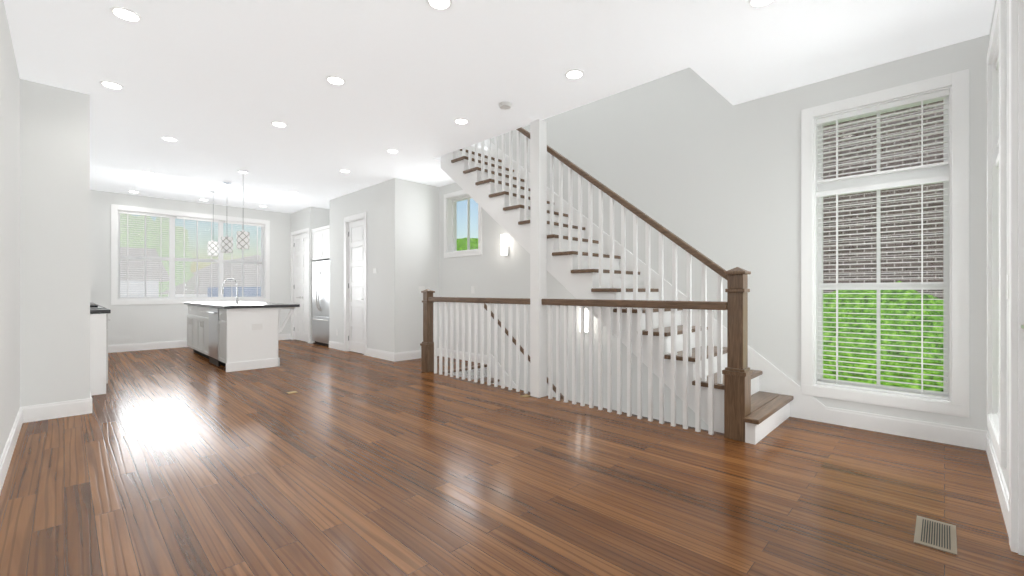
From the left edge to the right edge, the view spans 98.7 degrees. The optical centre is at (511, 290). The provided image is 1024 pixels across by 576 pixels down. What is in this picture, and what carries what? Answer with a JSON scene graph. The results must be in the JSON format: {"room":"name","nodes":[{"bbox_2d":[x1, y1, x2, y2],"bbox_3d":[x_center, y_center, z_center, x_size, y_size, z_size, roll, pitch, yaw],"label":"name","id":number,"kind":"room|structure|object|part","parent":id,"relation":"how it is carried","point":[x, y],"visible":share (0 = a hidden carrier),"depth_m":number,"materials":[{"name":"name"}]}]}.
{"room":"empty living room","nodes":[
{"label":"empty living room","id":0,"kind":"room"},
{"bbox_2d":[0,0,89,457],"bbox_3d":[-3.982,-0.350,3.703,11.730,3.000,0.640,0,0,45],"label":"wall","id":1,"kind":"structure","parent":0,"point":[44,243],"depth_m":3.92,"materials":[{"name":"white paint"}]},
{"bbox_2d":[0,407,23,492],"bbox_3d":[-2.149,1.080,1.744,5.970,0.140,0.016,0,0,44],"label":"baseboard","id":2,"kind":"structure","parent":1,"relation":"attached to","point":[5,460],"depth_m":2.99,"materials":[{"name":"white paint"}]},
{"bbox_2d":[24,399,87,422],"bbox_3d":[-4.120,1.080,3.986,0.016,0.140,0.390,0,0,44],"label":"baseboard","id":3,"kind":"structure","parent":1,"relation":"attached to","point":[40,412],"depth_m":3.97,"materials":[{"name":"white paint"}]},
{"bbox_2d":[88,393,91,413],"bbox_3d":[-4.292,1.080,4.467,0.936,0.140,0.016,0,0,44],"label":"baseboard","id":4,"kind":"structure","parent":1,"relation":"attached to","point":[89,399],"depth_m":4.14,"materials":[{"name":"white paint"}]},
{"bbox_2d":[90,189,290,344],"bbox_3d":[-6.446,-0.350,9.419,0.200,3.000,4.940,0,0,45],"label":"wall","id":5,"kind":"structure","parent":0,"point":[139,323],"depth_m":8.66,"materials":[{"name":"white paint"}]},
{"bbox_2d":[111,204,269,304],"bbox_3d":[-6.604,-0.679,9.245,0.220,1.880,2.710,0,0,44],"label":"trim","id":6,"kind":"structure","parent":5,"relation":"attached to","point":[114,208],"depth_m":8.89,"materials":[{"name":"white paint"}]},
{"bbox_2d":[118,211,263,298],"bbox_3d":[-6.603,-0.680,9.244,0.143,1.700,2.530,0,0,45],"label":"kitchen window","id":7,"kind":"structure","parent":5,"relation":"in","point":[171,258],"depth_m":9.03,"materials":[{"name":"white paint"}]},
{"bbox_2d":[108,333,290,352],"bbox_3d":[-6.459,1.080,9.250,0.020,0.140,3.420,0,0,44],"label":"baseboard","id":8,"kind":"structure","parent":5,"relation":"attached to","point":[168,344],"depth_m":8.63,"materials":[{"name":"white paint"}]},
{"bbox_2d":[319,208,326,226],"bbox_3d":[-4.139,-0.350,9.998,0.120,3.000,0.540,0,0,44],"label":"wall","id":9,"kind":"structure","parent":0,"point":[322,211],"depth_m":9.82,"materials":[{"name":"white paint"}]},
{"bbox_2d":[291,178,406,352],"bbox_3d":[-3.532,-0.350,8.890,4.700,3.000,0.170,0,0,44],"label":"wall","id":10,"kind":"structure","parent":0,"point":[403,236],"depth_m":7.58,"materials":[{"name":"white paint"}]},
{"bbox_2d":[291,228,309,342],"bbox_3d":[-4.805,-0.121,10.091,1.100,2.540,0.140,0,0,44],"label":"trim","id":11,"kind":"structure","parent":10,"relation":"attached to","point":[307,230],"depth_m":9.93,"materials":[{"name":"white paint"}]},
{"bbox_2d":[294,233,307,341],"bbox_3d":[-4.825,-0.082,10.071,0.936,2.448,0.098,0,0,45],"label":"closet door","id":12,"kind":"structure","parent":10,"relation":"in","point":[300,284],"depth_m":10.12,"materials":[{"name":"white paint"}]},
{"bbox_2d":[312,225,328,260],"bbox_3d":[-3.803,-1.012,9.556,0.974,0.675,0.730,0,0,45],"label":"upper cabinet","id":13,"kind":"object","parent":10,"relation":"attached to","point":[320,243],"visible":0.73,"depth_m":9.34,"materials":[{"name":"white paint"}]},
{"bbox_2d":[329,341,343,350],"bbox_3d":[-3.469,1.080,8.697,0.700,0.140,0.016,0,0,44],"label":"baseboard","id":14,"kind":"structure","parent":10,"relation":"attached to","point":[335,345],"depth_m":8.68,"materials":[{"name":"white paint"}]},
{"bbox_2d":[344,212,366,355],"bbox_3d":[-2.861,-0.131,8.181,0.890,2.560,0.140,0,0,44],"label":"trim","id":15,"kind":"structure","parent":10,"relation":"attached to","point":[347,220],"depth_m":8.39,"materials":[{"name":"white paint"}]},
{"bbox_2d":[348,219,363,353],"bbox_3d":[-2.882,-0.082,8.161,0.684,2.448,0.098,0,0,45],"label":"pantry door","id":16,"kind":"structure","parent":10,"relation":"in","point":[356,286],"depth_m":8.19,"materials":[{"name":"white paint"}]},
{"bbox_2d":[366,348,395,361],"bbox_3d":[-2.247,1.080,7.497,0.946,0.140,0.016,0,0,44],"label":"baseboard","id":17,"kind":"structure","parent":10,"relation":"attached to","point":[380,354],"depth_m":7.45,"materials":[{"name":"white paint"}]},
{"bbox_2d":[407,180,438,350],"bbox_3d":[-1.604,-0.350,7.584,0.120,3.000,0.770,0,0,44],"label":"wall","id":18,"kind":"structure","parent":0,"point":[422,199],"depth_m":7.54,"materials":[{"name":"white paint"}]},
{"bbox_2d":[396,348,438,360],"bbox_3d":[-1.605,1.080,7.487,0.016,0.140,0.870,0,0,44],"label":"baseboard","id":19,"kind":"structure","parent":18,"relation":"attached to","point":[408,355],"depth_m":7.36,"materials":[{"name":"white paint"}]},
{"bbox_2d":[419,286,424,292],"bbox_3d":[-1.549,-0.020,7.551,0.006,0.120,0.120,0,0,44],"label":"light switch","id":20,"kind":"object","parent":18,"relation":"attached to","point":[421,288],"depth_m":7.54,"materials":[{"name":"white plastic"}]},
{"bbox_2d":[4,0,994,212],"bbox_3d":[-2.334,-2.050,5.379,11.730,0.400,5.340,0,0,45],"label":"ceiling","id":21,"kind":"structure","parent":0,"point":[215,88],"depth_m":3.61,"materials":[{"name":"white paint"}]},
{"bbox_2d":[99,81,123,89],"bbox_3d":[-3.583,-1.846,3.939,0.174,0.008,0.159,0,0,45],"label":"recessed light","id":22,"kind":"object","parent":21,"relation":"in","point":[109,84],"depth_m":3.94,"materials":[{"name":"white paint"}]},
{"bbox_2d":[110,6,141,22],"bbox_3d":[-2.572,-1.846,2.933,0.174,0.008,0.158,0,0,45],"label":"recessed light","id":23,"kind":"object","parent":21,"relation":"in","point":[126,14],"depth_m":2.93,"materials":[{"name":"white paint"}]},
{"bbox_2d":[161,137,177,141],"bbox_3d":[-4.154,-1.846,5.336,0.176,0.008,0.154,0,0,45],"label":"recessed light","id":24,"kind":"object","parent":21,"relation":"in","point":[164,138],"depth_m":5.35,"materials":[{"name":"white paint"}]},
{"bbox_2d":[208,190,218,255],"bbox_3d":[-5.523,-1.250,8.133,0.170,1.200,0.170,0,0,45],"label":"pendant light","id":25,"kind":"object","parent":21,"relation":"hanging from","point":[213,247],"visible":1,"depth_m":8.08,"materials":[{"name":"white glass"}]},
{"bbox_3d":[-5.523,-0.780,8.133,0.170,0.260,0.170,0,0,44],"label":"lamp shade","id":26,"kind":"part","parent":25,"relation":"part of","materials":[{"name":"white glass"}]},
{"bbox_2d":[221,181,232,252],"bbox_3d":[-4.824,-1.250,7.446,0.170,1.200,0.170,0,0,45],"label":"pendant light","id":27,"kind":"object","parent":21,"relation":"hanging from","point":[226,244],"visible":1,"depth_m":7.39,"materials":[{"name":"white glass"}]},
{"bbox_3d":[-4.824,-0.780,7.446,0.170,0.260,0.170,0,0,44],"label":"lamp shade","id":28,"kind":"part","parent":27,"relation":"part of","materials":[{"name":"white glass"}]},
{"bbox_2d":[237,170,249,248],"bbox_3d":[-4.139,-1.250,6.774,0.170,1.200,0.170,0,0,45],"label":"pendant light","id":29,"kind":"object","parent":21,"relation":"hanging from","point":[243,239],"visible":1,"depth_m":6.71,"materials":[{"name":"white glass"}]},
{"bbox_3d":[-4.139,-0.780,6.774,0.170,0.260,0.170,0,0,44],"label":"lamp shade","id":30,"kind":"part","parent":29,"relation":"part of","materials":[{"name":"white glass"}]},
{"bbox_2d":[271,121,286,126],"bbox_3d":[-2.575,-1.846,4.866,0.173,0.008,0.156,0,0,45],"label":"recessed light","id":31,"kind":"object","parent":21,"relation":"in","point":[275,123],"depth_m":4.87,"materials":[{"name":"white paint"}]},
{"bbox_2d":[326,76,345,84],"bbox_3d":[-1.542,-1.846,3.850,0.165,0.008,0.161,0,0,45],"label":"recessed light","id":32,"kind":"object","parent":21,"relation":"in","point":[335,80],"depth_m":3.85,"materials":[{"name":"white paint"}]},
{"bbox_2d":[386,149,398,152],"bbox_3d":[-1.576,-1.846,5.800,0.168,0.008,0.166,0,0,45],"label":"recessed light","id":33,"kind":"object","parent":21,"relation":"in","point":[388,150],"depth_m":5.81,"materials":[{"name":"white paint"}]},
{"bbox_2d":[426,0,451,9],"bbox_3d":[-0.462,-1.846,2.816,0.148,0.008,0.149,0,0,45],"label":"recessed light","id":34,"kind":"object","parent":21,"relation":"in","point":[435,4],"depth_m":2.83,"materials":[{"name":"white paint"}]},
{"bbox_2d":[454,118,468,123],"bbox_3d":[-0.554,-1.846,4.778,0.166,0.008,0.163,0,0,45],"label":"recessed light","id":35,"kind":"object","parent":21,"relation":"in","point":[459,120],"depth_m":4.78,"materials":[{"name":"white paint"}]},
{"bbox_2d":[498,101,511,109],"bbox_3d":[-0.066,-1.833,4.355,0.136,0.035,0.136,0,0,45],"label":"smoke detector","id":36,"kind":"object","parent":21,"relation":"attached to","point":[505,105],"visible":1,"depth_m":4.32,"materials":[{"name":"white plastic"}]},
{"bbox_2d":[565,69,583,78],"bbox_3d":[0.531,-1.846,3.742,0.163,0.008,0.166,0,0,45],"label":"recessed light","id":37,"kind":"object","parent":21,"relation":"in","point":[575,73],"depth_m":3.74,"materials":[{"name":"white paint"}]},
{"bbox_2d":[748,0,774,7],"bbox_3d":[1.586,-1.846,2.803,0.130,0.008,0.130,0,0,45],"label":"recessed light","id":38,"kind":"object","parent":21,"relation":"in","point":[752,3],"depth_m":2.82,"materials":[{"name":"white paint"}]},
{"bbox_2d":[0,339,1023,575],"bbox_3d":[-2.334,1.275,5.379,11.730,0.250,5.340,0,0,45],"label":"floor","id":39,"kind":"structure","parent":0,"point":[184,461],"depth_m":2.58,"materials":[{"name":"brown wood"}]},
{"bbox_2d":[90,315,109,395],"bbox_3d":[-4.963,0.700,4.931,0.628,0.901,0.612,0,0,45],"label":"base cabinet","id":40,"kind":"object","parent":39,"relation":"on","point":[99,319],"depth_m":4.87,"materials":[{"name":"white paint"}]},
{"bbox_2d":[90,303,109,314],"bbox_3d":[-6.302,0.230,6.261,4.428,0.039,0.632,0,0,45],"label":"countertop","id":41,"kind":"structure","parent":40,"relation":"on","point":[94,309],"depth_m":4.92,"materials":[{"name":"black stone"}]},
{"bbox_2d":[184,302,295,371],"bbox_3d":[-4.758,0.700,7.561,2.914,0.900,0.985,0,0,45],"label":"kitchen island","id":42,"kind":"object","parent":39,"relation":"on","point":[233,336],"depth_m":6.56,"materials":[{"name":"white paint"}]},
{"bbox_2d":[188,302,295,309],"bbox_3d":[-4.745,0.230,7.584,2.980,0.040,1.015,0,0,45],"label":"island countertop","id":43,"kind":"structure","parent":42,"relation":"on","point":[227,305],"depth_m":6.84,"materials":[{"name":"white stone"}]},
{"bbox_2d":[222,278,239,301],"bbox_3d":[-4.937,-0.006,7.707,0.103,0.432,0.264,0,0,45],"label":"faucet","id":44,"kind":"object","parent":43,"relation":"on","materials":[{"name":"silver metal"}]},
{"bbox_2d":[312,260,328,346],"bbox_3d":[-3.832,0.255,9.526,0.930,1.790,0.783,0,0,45],"label":"refrigerator","id":45,"kind":"object","parent":39,"relation":"on","point":[320,302],"visible":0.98,"depth_m":9.27,"materials":[{"name":"silver metal"}]},
{"bbox_3d":[-4.111,0.000,9.313,0.024,0.836,0.088,0,0,44],"label":"handle","id":46,"kind":"part","parent":45,"relation":"part of","materials":[{"name":"silver metal"}]},
{"bbox_3d":[-4.040,0.000,9.243,0.024,0.836,0.088,0,0,44],"label":"handle","id":47,"kind":"part","parent":45,"relation":"part of","materials":[{"name":"silver metal"}]},
{"bbox_3d":[-4.075,0.605,9.279,0.748,0.032,0.081,0,0,44],"label":"handle","id":48,"kind":"part","parent":45,"relation":"part of","materials":[{"name":"silver metal"}]},
{"bbox_2d":[286,391,529,396],"bbox_3d":[-1.172,1.148,4.899,2.767,0.004,0.124,0,0,4],"label":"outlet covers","id":49,"kind":"object","parent":39,"relation":"on","point":[525,395],"visible":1,"depth_m":4.90,"materials":[{"name":"gold metal"}]},
{"bbox_2d":[530,119,546,397],"bbox_3d":[0.290,-0.350,4.818,0.130,3.000,0.130,0,0,45],"label":"column","id":50,"kind":"structure","parent":39,"relation":"on","point":[538,256],"depth_m":4.77,"materials":[{"name":"white paint"}]},
{"bbox_2d":[420,127,825,443],"bbox_3d":[0.709,0.778,5.077,4.626,7.728,1.100,0,0,45],"label":"staircase","id":51,"kind":"structure","parent":39,"relation":"on","point":[711,372],"depth_m":4.31,"materials":[{"name":"white paint"}]},
{"bbox_3d":[0.258,0.117,4.850,4.003,0.067,0.064,0,0,44],"label":"guard rail","id":52,"kind":"part","parent":51,"relation":"part of","materials":[{"name":"brown wood"}]},
{"bbox_3d":[0.926,1.675,5.568,3.956,3.106,0.095,0,0,44],"label":"down handrail","id":53,"kind":"part","parent":51,"relation":"part of","materials":[{"name":"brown wood"}]},
{"bbox_2d":[914,516,956,554],"bbox_3d":[2.001,1.147,2.079,0.140,0.006,0.330,0,0,45],"label":"floor vent","id":54,"kind":"object","parent":39,"relation":"in","point":[935,534],"visible":1,"depth_m":2.06,"materials":[{"name":"brown metal"}]},
{"bbox_2d":[439,34,988,430],"bbox_3d":[-0.533,-0.150,7.212,11.730,9.400,0.200,0,0,45],"label":"wall","id":55,"kind":"structure","parent":0,"point":[692,157],"depth_m":4.56,"materials":[{"name":"white paint"}]},
{"bbox_2d":[444,190,481,257],"bbox_3d":[-0.765,-1.131,7.425,0.990,1.110,0.220,0,0,44],"label":"trim","id":56,"kind":"structure","parent":55,"relation":"attached to","point":[448,198],"depth_m":7.64,"materials":[{"name":"white paint"}]},
{"bbox_2d":[442,348,485,363],"bbox_3d":[-0.848,1.080,7.369,1.260,0.140,0.016,0,0,44],"label":"baseboard","id":57,"kind":"structure","parent":55,"relation":"attached to","point":[443,350],"depth_m":7.35,"materials":[{"name":"white paint"}]},
{"bbox_2d":[452,196,477,251],"bbox_3d":[-0.737,-1.130,7.454,0.840,0.960,0.060,0,0,45],"label":"window","id":58,"kind":"structure","parent":55,"relation":"in","point":[454,214],"depth_m":7.58,"materials":[{"name":"white paint"}]},
{"bbox_2d":[501,234,508,255],"bbox_3d":[-0.109,-0.685,6.580,0.090,0.310,0.103,0,0,45],"label":"sconce","id":59,"kind":"object","parent":55,"relation":"attached to","point":[504,249],"visible":1,"depth_m":6.54,"materials":[{"name":"silver metal"}]},
{"bbox_2d":[585,308,588,332],"bbox_3d":[0.918,0.375,5.571,0.090,0.310,0.103,0,0,45],"label":"sconce","id":60,"kind":"object","parent":55,"relation":"attached to","point":[586,327],"visible":0.42,"depth_m":5.54,"materials":[{"name":"silver metal"}]},
{"bbox_2d":[816,89,948,399],"bbox_3d":[3.054,-0.350,3.671,0.870,2.380,0.143,0,0,45],"label":"window","id":61,"kind":"structure","parent":55,"relation":"in","point":[879,180],"depth_m":3.65,"materials":[{"name":"white paint"}]},
{"bbox_2d":[817,188,947,393],"bbox_3d":[3.023,0.001,3.640,0.830,1.560,0.040,0,0,45],"label":"blind right low slats","id":62,"kind":"object","parent":61,"relation":"attached to","point":[883,298],"visible":0.94,"depth_m":3.60,"materials":[{"name":"white paint"}]},
{"bbox_2d":[817,102,947,177],"bbox_3d":[3.023,-1.220,3.640,0.830,0.426,0.040,0,0,45],"label":"window blind","id":63,"kind":"object","parent":61,"relation":"attached to","point":[884,141],"visible":0.85,"depth_m":3.60,"materials":[{"name":"white paint"}]},
{"bbox_2d":[801,69,968,417],"bbox_3d":[3.055,-0.351,3.672,1.050,2.560,0.220,0,0,44],"label":"trim","id":64,"kind":"structure","parent":55,"relation":"attached to","point":[955,84],"depth_m":3.38,"materials":[{"name":"white paint"}]},
{"bbox_2d":[825,407,983,449],"bbox_3d":[3.075,1.080,3.514,0.940,0.140,0.016,0,0,44],"label":"baseboard","id":65,"kind":"structure","parent":55,"relation":"attached to","point":[954,435],"depth_m":3.46,"materials":[{"name":"white paint"}]},
{"bbox_2d":[989,0,1008,491],"bbox_3d":[1.777,-0.350,1.338,0.200,3.000,4.940,0,0,45],"label":"wall","id":66,"kind":"structure","parent":0,"point":[1005,472],"depth_m":2.25,"materials":[{"name":"white paint"}]},
{"bbox_2d":[987,0,1002,467],"bbox_3d":[3.014,-0.351,2.611,0.220,2.560,1.050,0,0,44],"label":"trim","id":67,"kind":"structure","parent":66,"relation":"attached to","point":[994,424],"depth_m":2.96,"materials":[{"name":"white paint"}]},
{"bbox_2d":[984,430,1008,536],"bbox_3d":[2.853,1.080,2.587,0.016,0.140,1.650,0,0,44],"label":"baseboard","id":68,"kind":"structure","parent":66,"relation":"attached to","point":[1000,484],"depth_m":2.49,"materials":[{"name":"white paint"}]},
{"bbox_2d":[996,53,998,417],"bbox_3d":[3.013,-0.350,2.612,0.143,2.380,0.870,0,0,45],"label":"window","id":69,"kind":"structure","parent":66,"relation":"in","point":[997,68],"depth_m":2.85,"materials":[{"name":"white paint"}]},
{"bbox_2d":[1007,275,1008,298],"bbox_3d":[2.475,-0.020,2.195,0.006,0.120,0.075,0,0,44],"label":"outlet","id":70,"kind":"object","parent":66,"relation":"attached to","point":[1007,275],"depth_m":2.18,"materials":[{"name":"white plastic"}]},
{"bbox_2d":[1003,0,1023,555],"bbox_3d":[1.938,-0.126,1.516,0.220,2.550,1.160,0,0,44],"label":"trim","id":71,"kind":"structure","parent":66,"relation":"attached to","point":[1016,7],"depth_m":1.93,"materials":[{"name":"white paint"}]},
{"label":"outside","id":72,"kind":"structure","parent":0,"visible":0},
{"bbox_3d":[-7.256,4.700,21.151,120.000,0.100,100.000,0,0,45],"label":"ground","id":73,"kind":"structure","parent":72,"visible":0},
{"bbox_2d":[120,247,168,297],"bbox_3d":[-19.210,1.300,17.546,8.700,6.500,7.800,0,0,45],"label":"house","id":74,"kind":"structure","parent":73,"relation":"on","point":[153,253],"depth_m":17.33,"materials":[{"name":"white"}]},
{"bbox_2d":[160,255,260,296],"bbox_3d":[-15.380,1.400,24.297,8.700,6.300,6.600,0,0,45],"label":"house","id":75,"kind":"structure","parent":73,"relation":"on","point":[252,267],"depth_m":20.88,"materials":[{"name":"white"}]},
{"bbox_2d":[198,269,260,296],"bbox_3d":[-10.872,1.850,18.184,4.700,5.400,2.800,0,0,45],"label":"house","id":76,"kind":"structure","parent":73,"relation":"on","point":[251,290],"depth_m":16.88,"materials":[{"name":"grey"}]},
{"bbox_2d":[823,101,942,298],"bbox_3d":[9.717,-1.850,2.754,18.000,14.000,0.450,0,0,45],"label":"brick building","id":77,"kind":"structure","parent":73,"relation":"on","point":[896,275],"depth_m":6.56,"materials":[{"name":"grey brick"}]},
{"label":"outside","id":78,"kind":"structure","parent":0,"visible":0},
{"bbox_2d":[120,214,153,227],"bbox_3d":[-24.731,-1.872,26.468,6.607,7.005,7.650,0,0,45],"label":"tree","id":79,"kind":"object","parent":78,"point":[132,220],"depth_m":25.79,"materials":[{"name":"green plant"}]},
{"bbox_2d":[120,217,193,295],"bbox_3d":[-18.371,-0.632,22.545,3.818,6.994,3.760,0,0,45],"label":"tree","id":80,"kind":"object","parent":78,"point":[163,242],"depth_m":22.13,"materials":[{"name":"green plant"}]},
{"bbox_2d":[457,238,477,250],"bbox_3d":[-1.279,-0.601,12.372,2.925,1.803,2.266,0,0,45],"label":"shrub","id":81,"kind":"object","parent":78,"point":[472,242],"depth_m":11.82,"materials":[{"name":"green plant"}]},
{"bbox_2d":[823,311,907,387],"bbox_3d":[3.565,1.793,5.387,3.129,3.515,2.365,0,0,45],"label":"shrub","id":82,"kind":"object","parent":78,"point":[846,319],"depth_m":4.50,"materials":[{"name":"green plant"}]},
{"bbox_2d":[823,281,942,389],"bbox_3d":[4.655,1.028,5.270,3.730,2.317,1.970,0,0,45],"label":"shrub","id":83,"kind":"object","parent":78,"point":[909,297],"depth_m":4.74,"materials":[{"name":"green plant"}]},
{"bbox_2d":[929,366,942,391],"bbox_3d":[5.064,1.572,4.205,3.521,3.037,2.487,0,0,45],"label":"shrub","id":84,"kind":"object","parent":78,"point":[937,378],"depth_m":4.22,"materials":[{"name":"green plant"}]}
]}

